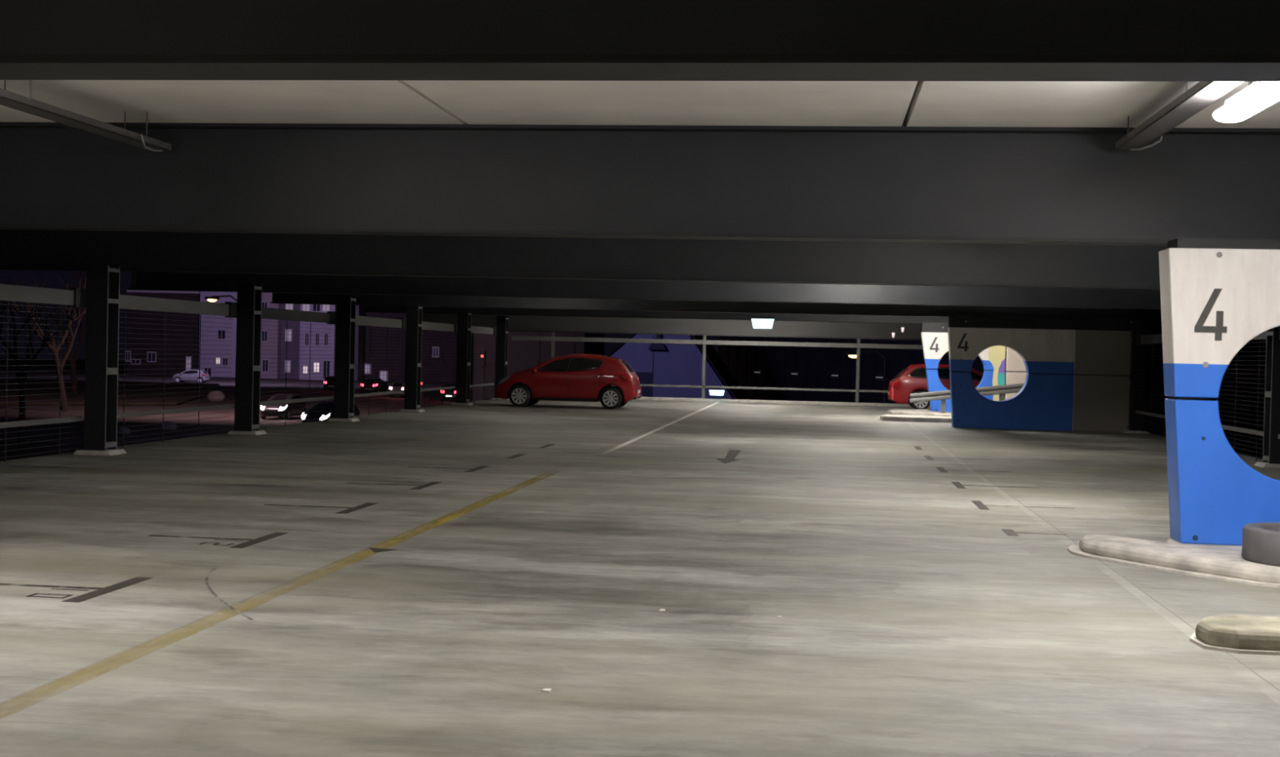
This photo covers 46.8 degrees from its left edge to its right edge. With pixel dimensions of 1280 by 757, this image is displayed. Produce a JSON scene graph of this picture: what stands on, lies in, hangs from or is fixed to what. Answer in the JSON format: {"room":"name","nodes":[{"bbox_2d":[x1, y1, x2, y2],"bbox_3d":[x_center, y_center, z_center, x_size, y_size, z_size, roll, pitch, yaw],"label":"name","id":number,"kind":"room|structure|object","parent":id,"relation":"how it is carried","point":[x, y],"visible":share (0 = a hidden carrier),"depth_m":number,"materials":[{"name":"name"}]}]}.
{"room":"parking garage","nodes":[
{"label":"parking garage","id":0,"kind":"room"},
{"bbox_2d":[0,398,1279,756],"bbox_3d":[1.234,1.375,21.782,17.600,0.350,53.500,1,1,7],"label":"floor","id":1,"kind":"structure","parent":0,"point":[911,624],"depth_m":9.47,"materials":[{"name":"concrete"}]},
{"bbox_2d":[0,284,86,462],"bbox_3d":[-7.843,-0.066,17.319,0.100,2.220,5.300,1,1,7],"label":"metal fence","id":2,"kind":"object","parent":1,"relation":"on","point":[74,296],"visible":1,"depth_m":18.86,"materials":[{"name":"grey metal"}]},
{"bbox_2d":[25,577,153,602],"bbox_3d":[-3.922,1.295,9.293,1.355,0.002,0.980,1,1,7],"label":"bay marking","id":3,"kind":"object","parent":1,"relation":"on","point":[96,593],"visible":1,"depth_m":9.15,"materials":[{"name":"paint"}]},
{"bbox_2d":[73,263,126,455],"bbox_3d":[-7.318,-0.258,20.124,0.532,2.570,0.480,1,1,7],"label":"steel column","id":4,"kind":"structure","parent":1,"relation":"on","point":[103,281],"depth_m":19.96,"materials":[{"name":"black metal"}]},
{"bbox_2d":[116,294,237,447],"bbox_3d":[-7.188,-0.145,22.729,0.100,2.220,4.800,1,1,7],"label":"metal fence","id":5,"kind":"object","parent":1,"relation":"on","point":[228,309],"visible":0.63,"depth_m":22.69,"materials":[{"name":"grey metal"}]},
{"bbox_2d":[150,532,288,547],"bbox_3d":[-3.434,1.264,11.742,0.975,0.002,0.980,1,1,7],"label":"bay marking","id":6,"kind":"object","parent":1,"relation":"on","point":[271,535],"visible":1,"depth_m":11.66,"materials":[{"name":"paint"}]},
{"bbox_2d":[204,567,253,619],"bbox_3d":[-2.604,1.327,9.221,0.145,0.001,2.027,1,1,-21],"label":"scuff","id":7,"kind":"object","parent":1,"relation":"on","point":[215,595],"visible":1,"depth_m":8.98,"materials":[{"name":"grey rubber"}]},
{"bbox_2d":[226,283,266,435],"bbox_3d":[-6.693,-0.333,25.285,0.532,2.570,0.480,1,1,7],"label":"steel column","id":8,"kind":"structure","parent":1,"relation":"on","point":[249,296],"depth_m":25.12,"materials":[{"name":"black metal"}]},
{"bbox_2d":[259,306,336,426],"bbox_3d":[-6.562,-0.220,27.891,0.100,2.220,4.800,1,1,7],"label":"railing","id":9,"kind":"object","parent":1,"relation":"on","point":[330,317],"visible":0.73,"depth_m":28.16,"materials":[{"name":"grey metal"}]},
{"bbox_2d":[273,502,377,513],"bbox_3d":[-3.135,1.228,14.214,0.975,0.002,0.980,1,1,7],"label":"bay marking","id":10,"kind":"object","parent":1,"relation":"on","point":[366,504],"visible":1,"depth_m":14.16,"materials":[{"name":"paint"}]},
{"bbox_2d":[327,295,359,422],"bbox_3d":[-6.068,-0.408,30.447,0.532,2.570,0.480,1,1,7],"label":"steel column","id":11,"kind":"structure","parent":1,"relation":"on","point":[345,304],"depth_m":30.28,"materials":[{"name":"black metal"}]},
{"bbox_2d":[354,315,406,413],"bbox_3d":[-5.941,-0.295,33.028,0.100,2.220,4.750,1,1,7],"label":"railing","id":12,"kind":"object","parent":1,"relation":"on","point":[401,323],"visible":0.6,"depth_m":33.40,"materials":[{"name":"grey metal"}]},
{"bbox_2d":[354,481,441,489],"bbox_3d":[-2.835,1.192,16.686,0.975,0.002,0.980,1,1,7],"label":"bay marking","id":13,"kind":"object","parent":1,"relation":"on","point":[431,483],"visible":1,"depth_m":16.64,"materials":[{"name":"paint"}]},
{"bbox_2d":[399,304,425,412],"bbox_3d":[-5.449,-0.483,35.559,0.532,2.570,0.480,1,1,7],"label":"steel column","id":14,"kind":"structure","parent":1,"relation":"on","point":[414,312],"depth_m":35.40,"materials":[{"name":"black metal"}]},
{"bbox_2d":[420,321,457,407],"bbox_3d":[-5.327,-0.369,38.090,0.100,2.220,4.650,1,1,7],"label":"railing","id":15,"kind":"object","parent":1,"relation":"on","point":[453,327],"visible":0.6,"depth_m":38.64,"materials":[{"name":"grey metal"}]},
{"bbox_2d":[413,466,488,471],"bbox_3d":[-2.536,1.156,19.157,0.975,0.002,0.980,1,1,7],"label":"bay marking","id":16,"kind":"object","parent":1,"relation":"on","point":[479,467],"visible":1,"depth_m":19.07,"materials":[{"name":"paint"}]},
{"bbox_2d":[451,311,473,405],"bbox_3d":[-4.842,-0.556,40.572,0.532,2.570,0.480,1,1,7],"label":"steel column","id":17,"kind":"structure","parent":1,"relation":"on","point":[464,317],"depth_m":40.40,"materials":[{"name":"black metal"}]},
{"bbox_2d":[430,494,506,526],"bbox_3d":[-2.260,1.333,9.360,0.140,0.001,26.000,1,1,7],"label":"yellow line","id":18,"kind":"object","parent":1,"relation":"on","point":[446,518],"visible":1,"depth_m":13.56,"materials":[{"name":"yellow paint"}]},
{"bbox_2d":[368,546,395,552],"bbox_3d":[-2.016,1.303,11.284,0.232,0.002,0.233,2,1,38],"label":"triangle marking","id":19,"kind":"object","parent":18,"relation":"on","point":[374,549],"visible":1,"depth_m":11.27,"materials":[{"name":"grey paint"}]},
{"bbox_2d":[469,325,496,399],"bbox_3d":[-4.730,-0.441,43.029,0.100,2.220,4.500,1,1,7],"label":"railing","id":20,"kind":"object","parent":1,"relation":"on","point":[482,330],"visible":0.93,"depth_m":43.74,"materials":[{"name":"grey metal"}]},
{"bbox_2d":[490,315,509,399],"bbox_3d":[-4.253,-0.627,45.436,0.532,2.570,0.480,1,1,7],"label":"steel column","id":21,"kind":"structure","parent":1,"relation":"on","point":[502,322],"depth_m":45.26,"materials":[{"name":"black metal"}]},
{"bbox_2d":[506,453,524,457],"bbox_3d":[-1.807,1.131,21.577,0.110,0.002,0.980,1,1,7],"label":"bay marking","id":22,"kind":"object","parent":1,"relation":"on","point":[517,455],"visible":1,"depth_m":21.57,"materials":[{"name":"paint"}]},
{"bbox_2d":[541,688,551,692],"bbox_3d":[-0.425,1.419,6.742,0.041,0.008,0.038,2,1,19],"label":"paper scrap","id":23,"kind":"object","parent":1,"relation":"on","point":[548,690],"visible":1,"depth_m":6.73,"materials":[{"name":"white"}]},
{"bbox_2d":[539,444,555,447],"bbox_3d":[-1.508,1.095,24.049,0.110,0.002,0.980,1,1,7],"label":"bay marking","id":24,"kind":"object","parent":1,"relation":"on","point":[547,445],"visible":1,"depth_m":24.14,"materials":[{"name":"paint"}]},
{"bbox_2d":[495,349,641,408],"bbox_3d":[-1.958,-0.022,40.986,3.917,1.623,2.000,1,1,7],"label":"hatchback","id":25,"kind":"object","parent":1,"relation":"on","point":[580,377],"visible":1,"depth_m":40.19,"materials":[{"name":"red paint"}]},
{"bbox_2d":[531,368,537,373],"bbox_3d":[-2.872,-0.208,40.188,0.150,0.140,0.200,1,1,7],"label":"mirror","id":26,"kind":"object","parent":25,"relation":"attached to","point":[533,370],"depth_m":40.13,"materials":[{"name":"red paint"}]},
{"bbox_2d":[618,372,635,382],"bbox_3d":[-0.319,-0.016,40.104,0.549,0.278,0.252,0,1,-43],"label":"tail lamp","id":27,"kind":"object","parent":25,"relation":"attached to","point":[624,377],"depth_m":40.00,"materials":[{"name":"red plastic"}]},
{"bbox_2d":[715,449,741,463],"bbox_3d":[1.380,1.187,22.618,0.380,0.002,3.100,1,1,7],"label":"arrow marking","id":28,"kind":"object","parent":1,"relation":"on","point":[731,455],"visible":1,"depth_m":22.38,"materials":[{"name":"paint"}]},
{"bbox_2d":[633,396,930,407],"bbox_3d":[4.436,0.765,48.182,17.600,0.100,0.300,1,1,7],"label":"curb","id":29,"kind":"structure","parent":1,"relation":"on","point":[753,401],"depth_m":48.05,"materials":[{"name":"grey concrete"}]},
{"bbox_2d":[511,332,1016,402],"bbox_3d":[4.454,-0.314,48.104,17.600,2.060,0.080,1,1,7],"label":"railing","id":30,"kind":"object","parent":29,"relation":"on","point":[553,338],"visible":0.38,"depth_m":48.25,"materials":[{"name":"grey metal"}]},
{"bbox_2d":[708,388,724,395],"bbox_3d":[2.504,0.439,48.218,0.530,0.220,0.185,1,1,7],"label":"lamp","id":31,"kind":"object","parent":30,"relation":"attached to","point":[712,391],"visible":1,"depth_m":48.15,"materials":[{"name":"white"}]},
{"bbox_2d":[877,414,951,422],"bbox_3d":[8.678,1.051,36.894,5.438,0.120,1.398,1,1,7],"label":"curb","id":32,"kind":"object","parent":1,"relation":"on","point":[903,418],"depth_m":36.50,"materials":[{"name":"concrete"}]},
{"bbox_2d":[884,408,951,416],"bbox_3d":[9.297,1.001,40.604,5.137,0.120,3.733,1,1,7],"label":"curb","id":33,"kind":"object","parent":1,"relation":"on","point":[894,411],"depth_m":40.06,"materials":[{"name":"concrete"}]},
{"bbox_2d":[920,322,1005,411],"bbox_3d":[8.905,-0.300,40.913,2.283,2.449,0.386,1,1,7],"label":"concrete pillar","id":34,"kind":"structure","parent":33,"relation":"on","point":[935,340],"depth_m":40.79,"materials":[{"name":"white paint"}]},
{"bbox_2d":[910,382,1024,413],"bbox_3d":[9.496,0.450,39.781,4.500,1.020,0.147,1,1,-1],"label":"barrier","id":35,"kind":"object","parent":33,"relation":"on","point":[942,395],"visible":0.54,"depth_m":39.71,"materials":[{"name":"silver metal"}]},
{"bbox_2d":[1004,346,1026,399],"bbox_3d":[10.991,-0.241,40.373,1.950,2.449,0.200,1,1,7],"label":"wall panel","id":36,"kind":"object","parent":33,"relation":"on","point":[1015,362],"visible":0.22,"depth_m":40.37,"materials":[{"name":"paint"}]},
{"bbox_2d":[887,364,1005,408],"bbox_3d":[9.676,0.175,45.071,4.167,1.613,2.000,1,1,7],"label":"hatchback","id":37,"kind":"object","parent":1,"relation":"on","point":[913,377],"visible":0.38,"depth_m":44.45,"materials":[{"name":"red paint"}]},
{"bbox_2d":[890,378,900,388],"bbox_3d":[7.703,0.167,44.666,0.200,0.289,0.407,1,1,-8],"label":"tail lamp","id":38,"kind":"object","parent":37,"relation":"attached to","point":[895,384],"depth_m":44.53,"materials":[{"name":"red plastic"}]},
{"bbox_2d":[924,455,982,459],"bbox_3d":[5.014,1.261,23.277,1.030,0.002,0.940,1,1,7],"label":"bay marking","id":39,"kind":"object","parent":1,"relation":"on","point":[928,457],"visible":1,"depth_m":23.33,"materials":[{"name":"paint"}]},
{"bbox_2d":[935,466,1003,472],"bbox_3d":[4.714,1.298,20.795,1.030,0.002,0.940,1,1,7],"label":"bay marking","id":40,"kind":"object","parent":1,"relation":"on","point":[940,468],"visible":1,"depth_m":20.81,"materials":[{"name":"paint"}]},
{"bbox_2d":[951,481,1026,488],"bbox_3d":[4.413,1.334,18.314,1.030,0.002,0.940,1,1,7],"label":"bay marking","id":41,"kind":"object","parent":1,"relation":"on","point":[957,484],"visible":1,"depth_m":18.31,"materials":[{"name":"paint"}]},
{"bbox_2d":[971,500,1057,509],"bbox_3d":[4.113,1.370,15.832,1.030,0.002,0.940,1,1,7],"label":"bay marking","id":42,"kind":"object","parent":1,"relation":"on","point":[979,504],"visible":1,"depth_m":15.87,"materials":[{"name":"paint"}]},
{"bbox_2d":[1001,528,1028,535],"bbox_3d":[3.574,1.400,13.379,0.550,0.002,0.500,1,1,7],"label":"bay marking","id":43,"kind":"object","parent":1,"relation":"on","point":[1008,531],"visible":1,"depth_m":13.40,"materials":[{"name":"paint"}]},
{"bbox_2d":[947,315,1132,431],"bbox_3d":[9.209,-0.110,33.929,4.256,2.570,0.384,1,1,7],"label":"partition wall","id":44,"kind":"structure","parent":1,"relation":"on","point":[1078,370],"depth_m":33.73,"materials":[{"name":"blue paint"}]},
{"bbox_2d":[1121,318,1149,433],"bbox_3d":[11.207,-0.054,33.398,0.532,2.570,0.480,1,1,7],"label":"steel column","id":45,"kind":"structure","parent":1,"relation":"on","point":[1137,375],"depth_m":33.23,"materials":[{"name":"black metal"}]},
{"bbox_2d":[1067,533,1279,587],"bbox_3d":[5.798,1.434,11.043,4.792,0.120,2.505,1,1,7],"label":"curb","id":46,"kind":"object","parent":1,"relation":"on","point":[1226,562],"depth_m":11.30,"materials":[{"name":"concrete"}]},
{"bbox_2d":[1158,238,1279,545],"bbox_3d":[6.305,0.147,11.819,4.168,2.449,0.384,1,1,7],"label":"partition wall","id":47,"kind":"structure","parent":46,"relation":"on","point":[1217,295],"depth_m":11.84,"materials":[{"name":"blue paint"}]},
{"bbox_2d":[1241,522,1279,566],"bbox_3d":[4.915,1.233,10.928,0.870,0.245,0.870,1,1,7],"label":"ring","id":48,"kind":"object","parent":46,"relation":"on","point":[1260,544],"visible":1,"depth_m":10.79,"materials":[{"name":"grey concrete"}]},
{"bbox_2d":[1135,330,1266,460],"bbox_3d":[10.558,0.176,28.241,0.100,2.220,10.000,1,1,7],"label":"railing","id":49,"kind":"object","parent":1,"relation":"on","point":[1141,339],"visible":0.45,"depth_m":25.74,"materials":[{"name":"grey metal"}]},
{"bbox_2d":[1189,614,1279,655],"bbox_3d":[5.032,1.468,8.060,3.911,0.120,0.610,1,1,7],"label":"curb","id":50,"kind":"object","parent":1,"relation":"on","point":[1235,633],"depth_m":8.09,"materials":[{"name":"concrete"}]},
{"bbox_2d":[1253,325,1279,467],"bbox_3d":[9.957,0.097,23.074,0.532,2.570,0.480,1,1,7],"label":"steel column","id":51,"kind":"structure","parent":1,"relation":"on","point":[1271,443],"depth_m":22.93,"materials":[{"name":"black metal"}]},
{"bbox_2d":[0,80,1279,128],"bbox_3d":[-0.402,-2.474,22.024,21.100,0.200,53.700,1,1,7],"label":"ceiling","id":52,"kind":"structure","parent":0,"point":[1017,104],"depth_m":11.77,"materials":[{"name":"concrete"}]},
{"bbox_2d":[0,80,171,151],"bbox_3d":[-4.715,-2.106,9.768,0.242,0.313,7.120,1,1,7],"label":"cable tray","id":53,"kind":"object","parent":52,"relation":"hanging from","point":[7,99],"visible":0.96,"depth_m":11.74,"materials":[{"name":"grey metal"}]},
{"bbox_2d":[0,229,1167,289],"bbox_3d":[-0.553,-1.878,20.893,21.100,0.960,0.350,1,1,7],"label":"steel beam","id":54,"kind":"structure","parent":52,"relation":"hanging from","point":[811,262],"depth_m":20.89,"materials":[{"name":"black metal"}]},
{"bbox_2d":[0,121,1279,245],"bbox_3d":[-1.479,-1.766,13.250,21.100,0.960,0.350,1,1,7],"label":"steel beam","id":55,"kind":"structure","parent":52,"relation":"attached to","point":[940,184],"depth_m":13.03,"materials":[{"name":"black"}]},
{"bbox_2d":[0,0,1279,81],"bbox_3d":[-2.397,-1.656,5.666,21.100,0.960,0.340,1,1,7],"label":"steel beam","id":56,"kind":"structure","parent":52,"relation":"hanging from","point":[445,40],"depth_m":5.36,"materials":[{"name":"black metal"}]},
{"bbox_2d":[129,271,1160,309],"bbox_3d":[0.348,-1.987,28.338,21.100,0.960,0.350,1,1,7],"label":"steel beam","id":57,"kind":"structure","parent":52,"relation":"attached to","point":[1083,298],"depth_m":28.31,"materials":[{"name":"black metal"}]},
{"bbox_2d":[362,305,948,324],"bbox_3d":[2.163,-2.205,43.327,21.100,0.960,0.350,1,1,7],"label":"steel beam","id":58,"kind":"structure","parent":52,"relation":"attached to","point":[367,308],"depth_m":43.48,"materials":[{"name":"black metal"}]},
{"bbox_2d":[422,313,921,340],"bbox_3d":[2.771,-2.074,48.393,21.100,1.370,0.180,1,1,7],"label":"fascia beam","id":59,"kind":"structure","parent":52,"relation":"attached to","point":[516,323],"depth_m":48.48,"materials":[{"name":"grey metal"}]},
{"bbox_2d":[270,292,1141,319],"bbox_3d":[1.261,-2.097,35.882,21.100,0.960,0.350,1,1,7],"label":"steel beam","id":60,"kind":"structure","parent":52,"relation":"hanging from","point":[277,298],"depth_m":35.80,"materials":[{"name":"black metal"}]},
{"bbox_2d":[751,312,774,328],"bbox_3d":[2.948,-1.386,35.567,0.570,0.370,0.110,1,1,7],"label":"lamp","id":61,"kind":"object","parent":60,"relation":"hanging from","point":[757,322],"visible":1,"depth_m":35.53,"materials":[{"name":"white plastic"}]},
{"bbox_2d":[1115,81,1244,150],"bbox_3d":[3.643,-1.927,8.759,0.242,0.243,7.120,1,1,7],"label":"ceiling light","id":62,"kind":"object","parent":52,"relation":"hanging from","point":[1202,95],"visible":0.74,"depth_m":10.52,"materials":[{"name":"grey metal"}]},
{"bbox_2d":[1213,81,1279,122],"bbox_3d":[3.738,-1.852,8.537,0.230,0.379,2.500,1,1,7],"label":"lamp","id":63,"kind":"object","parent":52,"relation":"hanging from","point":[1257,96],"visible":0.88,"depth_m":9.12,"materials":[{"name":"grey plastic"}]},
{"label":"outside","id":64,"kind":"structure","parent":0,"visible":0},
{"bbox_2d":[0,357,473,461],"bbox_3d":[-32.907,1.399,145.042,340.000,0.300,360.000,1,1,7],"label":"ground","id":65,"kind":"structure","parent":64,"point":[80,363],"depth_m":188.38,"materials":[{"name":"soil"}]},
{"bbox_2d":[0,276,75,443],"bbox_3d":[-27.047,-0.918,63.616,4.634,7.404,3.455,2,1,34],"label":"bare tree","id":66,"kind":"object","parent":65,"relation":"on","point":[14,353],"visible":0.8,"depth_m":63.33,"materials":[{"name":"brown plant"}]},
{"bbox_2d":[124,283,199,375],"bbox_3d":[-62.632,-7.750,201.397,11.081,14.570,9.800,1,1,7],"label":"building","id":67,"kind":"structure","parent":65,"relation":"on","point":[180,344],"depth_m":196.99,"materials":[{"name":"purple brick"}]},
{"bbox_2d":[198,291,237,377],"bbox_3d":[-53.811,-8.638,198.301,6.864,17.273,9.800,1,1,7],"label":"house","id":68,"kind":"structure","parent":65,"relation":"on","point":[206,352],"depth_m":193.94,"materials":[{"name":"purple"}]},
{"bbox_2d":[260,292,281,378],"bbox_3d":[-48.471,-8.608,197.957,3.562,17.070,9.800,1,1,7],"label":"house","id":69,"kind":"structure","parent":65,"relation":"on","point":[270,344],"depth_m":193.47,"materials":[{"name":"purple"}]},
{"bbox_2d":[280,303,300,378],"bbox_3d":[-45.056,-8.536,198.451,2.953,17.070,9.800,1,1,7],"label":"house","id":70,"kind":"structure","parent":65,"relation":"on","point":[292,361],"depth_m":194.03,"materials":[{"name":"brick"}]},
{"bbox_2d":[298,303,336,379],"bbox_3d":[-41.349,-8.420,196.795,4.660,17.070,9.800,1,1,7],"label":"house","id":71,"kind":"structure","parent":65,"relation":"on","point":[304,344],"depth_m":192.34,"materials":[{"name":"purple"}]},
{"bbox_2d":[354,305,366,380],"bbox_3d":[-37.414,-8.330,196.925,2.871,17.070,9.800,1,1,7],"label":"house","id":72,"kind":"structure","parent":65,"relation":"on","point":[360,345],"depth_m":193.18,"materials":[{"name":"paint"}]},
{"bbox_2d":[364,312,474,382],"bbox_3d":[-28.855,-7.611,198.316,13.512,16.155,9.800,1,1,7],"label":"building","id":73,"kind":"structure","parent":65,"relation":"on","point":[380,363],"depth_m":194.18,"materials":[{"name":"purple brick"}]},
{"bbox_2d":[605,333,749,399],"bbox_3d":[1.716,-0.216,74.237,8.688,6.965,8.600,1,1,7],"label":"building","id":74,"kind":"structure","parent":65,"relation":"on","point":[654,363],"depth_m":70.36,"materials":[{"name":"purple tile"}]},
{"bbox_2d":[845,350,887,403],"bbox_3d":[8.595,1.327,56.401,1.580,4.823,0.240,1,1,7],"label":"street lamp","id":75,"kind":"object","parent":65,"relation":"on","point":[851,354],"visible":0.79,"depth_m":56.27,"materials":[{"name":"grey metal"}]},
{"bbox_2d":[718,309,1266,459],"bbox_3d":[16.754,-0.870,73.628,12.140,9.000,30.600,1,1,-27],"label":"dark hall","id":76,"kind":"object","parent":65,"relation":"on","point":[751,366],"visible":0.23,"depth_m":71.56,"materials":[{"name":"metal"}]},
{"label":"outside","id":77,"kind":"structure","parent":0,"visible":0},
{"bbox_2d":[0,377,219,405],"bbox_3d":[-67.698,0.572,128.092,74.962,0.250,61.981,1,1,7],"label":"lawn","id":78,"kind":"structure","parent":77,"point":[37,384],"depth_m":119.53,"materials":[{"name":"green plant"}]},
{"bbox_2d":[22,271,124,393],"bbox_3d":[-45.110,-4.439,116.063,7.669,11.833,5.415,1,1,7],"label":"bare tree","id":79,"kind":"object","parent":78,"relation":"on","point":[71,357],"visible":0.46,"depth_m":116.52,"materials":[{"name":"brown plant"}]},
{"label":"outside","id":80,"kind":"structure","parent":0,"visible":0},
{"bbox_2d":[0,372,473,444],"bbox_3d":[-50.074,1.128,127.976,110.000,0.029,122.000,1,1,7],"label":"road","id":81,"kind":"structure","parent":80,"point":[278,384],"depth_m":91.72,"materials":[{"name":"grey asphalt"}]},
{"bbox_2d":[8,269,86,411],"bbox_3d":[-38.227,-2.566,94.105,6.696,9.177,7.192,1,1,7],"label":"bare tree","id":82,"kind":"object","parent":81,"relation":"on","point":[52,347],"visible":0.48,"depth_m":92.98,"materials":[{"name":"brown plant"}]},
{"bbox_2d":[117,426,130,434],"bbox_3d":[-24.940,2.559,71.561,0.639,0.415,0.440,1,1,7],"label":"boulder","id":83,"kind":"object","parent":81,"relation":"on","point":[126,429],"visible":0.84,"depth_m":71.42,"materials":[{"name":"grey stone"}]},
{"bbox_2d":[159,421,176,430],"bbox_3d":[-24.069,2.456,75.484,0.860,0.556,0.600,1,1,7],"label":"boulder","id":84,"kind":"object","parent":81,"relation":"on","point":[171,424],"visible":0.77,"depth_m":75.26,"materials":[{"name":"grey stone"}]},
{"bbox_2d":[172,368,209,382],"bbox_3d":[-50.183,-0.354,165.413,3.917,1.623,2.000,1,1,2],"label":"car","id":85,"kind":"object","parent":81,"relation":"on","point":[185,375],"visible":0.95,"depth_m":164.63,"materials":[{"name":"grey metal"}]},
{"bbox_2d":[207,390,225,400],"bbox_3d":[-32.880,1.413,114.817,1.437,0.943,1.000,1,1,7],"label":"boulder","id":86,"kind":"object","parent":81,"relation":"on","point":[214,394],"visible":0.83,"depth_m":114.46,"materials":[{"name":"grey stone"}]},
{"bbox_2d":[204,294,236,425],"bbox_3d":[-18.288,-0.344,64.669,1.580,6.613,0.240,1,1,7],"label":"street lamp","id":87,"kind":"object","parent":81,"relation":"on","point":[214,298],"visible":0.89,"depth_m":64.57,"materials":[{"name":"grey metal"}]},
{"bbox_2d":[260,393,306,419],"bbox_3d":[-21.718,1.626,90.243,2.000,1.623,3.917,2,1,9],"label":"car","id":88,"kind":"object","parent":81,"relation":"on","point":[277,408],"visible":0.67,"depth_m":89.20,"materials":[{"name":"black metal"}]},
{"bbox_2d":[264,413,277,415],"bbox_3d":[-22.028,2.128,88.342,0.840,0.130,0.052,2,1,9],"label":"grille","id":89,"kind":"object","parent":88,"relation":"attached to","point":[265,414],"depth_m":88.32,"materials":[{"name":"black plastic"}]},
{"bbox_2d":[323,375,334,390],"bbox_3d":[-30.601,0.398,148.720,2.000,1.623,3.917,1,1,1],"label":"car","id":90,"kind":"object","parent":81,"relation":"on","point":[327,380],"visible":0.43,"depth_m":146.93,"materials":[{"name":"black metal"}]},
{"bbox_2d":[301,400,359,422],"bbox_3d":[-16.824,1.910,80.546,2.000,1.623,3.917,2,1,19],"label":"car","id":91,"kind":"object","parent":81,"relation":"on","point":[331,409],"visible":0.41,"depth_m":79.28,"materials":[{"name":"black metal"}]},
{"bbox_2d":[360,377,387,393],"bbox_3d":[-25.464,0.634,142.067,2.000,1.623,3.917,2,1,9],"label":"car","id":92,"kind":"object","parent":81,"relation":"on","point":[381,384],"visible":0.87,"depth_m":140.47,"materials":[{"name":"black metal"}]},
{"bbox_2d":[389,380,404,397],"bbox_3d":[-21.210,0.884,133.487,2.000,1.623,3.917,2,1,13],"label":"car","id":93,"kind":"object","parent":81,"relation":"on","point":[393,386],"visible":0.36,"depth_m":131.80,"materials":[{"name":"black metal"}]},
{"bbox_2d":[420,377,424,402],"bbox_3d":[-17.827,0.944,120.890,0.400,2.100,0.430,1,1,7],"label":"traffic signal","id":94,"kind":"object","parent":81,"relation":"on","point":[422,379],"visible":0.48,"depth_m":120.71,"materials":[{"name":"grey metal"}]},
{"bbox_2d":[440,383,470,400],"bbox_3d":[-15.784,1.128,126.797,2.000,1.623,3.917,2,1,10],"label":"car","id":95,"kind":"object","parent":81,"relation":"on","point":[451,397],"visible":0.39,"depth_m":125.00,"materials":[{"name":"black metal"}]},
{"bbox_2d":[479,348,485,399],"bbox_3d":[-10.869,0.223,101.904,0.400,4.531,0.430,1,1,7],"label":"traffic signal","id":96,"kind":"object","parent":81,"relation":"on","point":[482,353],"visible":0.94,"depth_m":101.72,"materials":[{"name":"grey metal"}]},
{"bbox_2d":[472,331,604,400],"bbox_3d":[-7.324,-3.231,110.597,8.600,11.300,10.700,1,1,7],"label":"building","id":97,"kind":"structure","parent":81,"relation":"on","point":[522,355],"depth_m":105.80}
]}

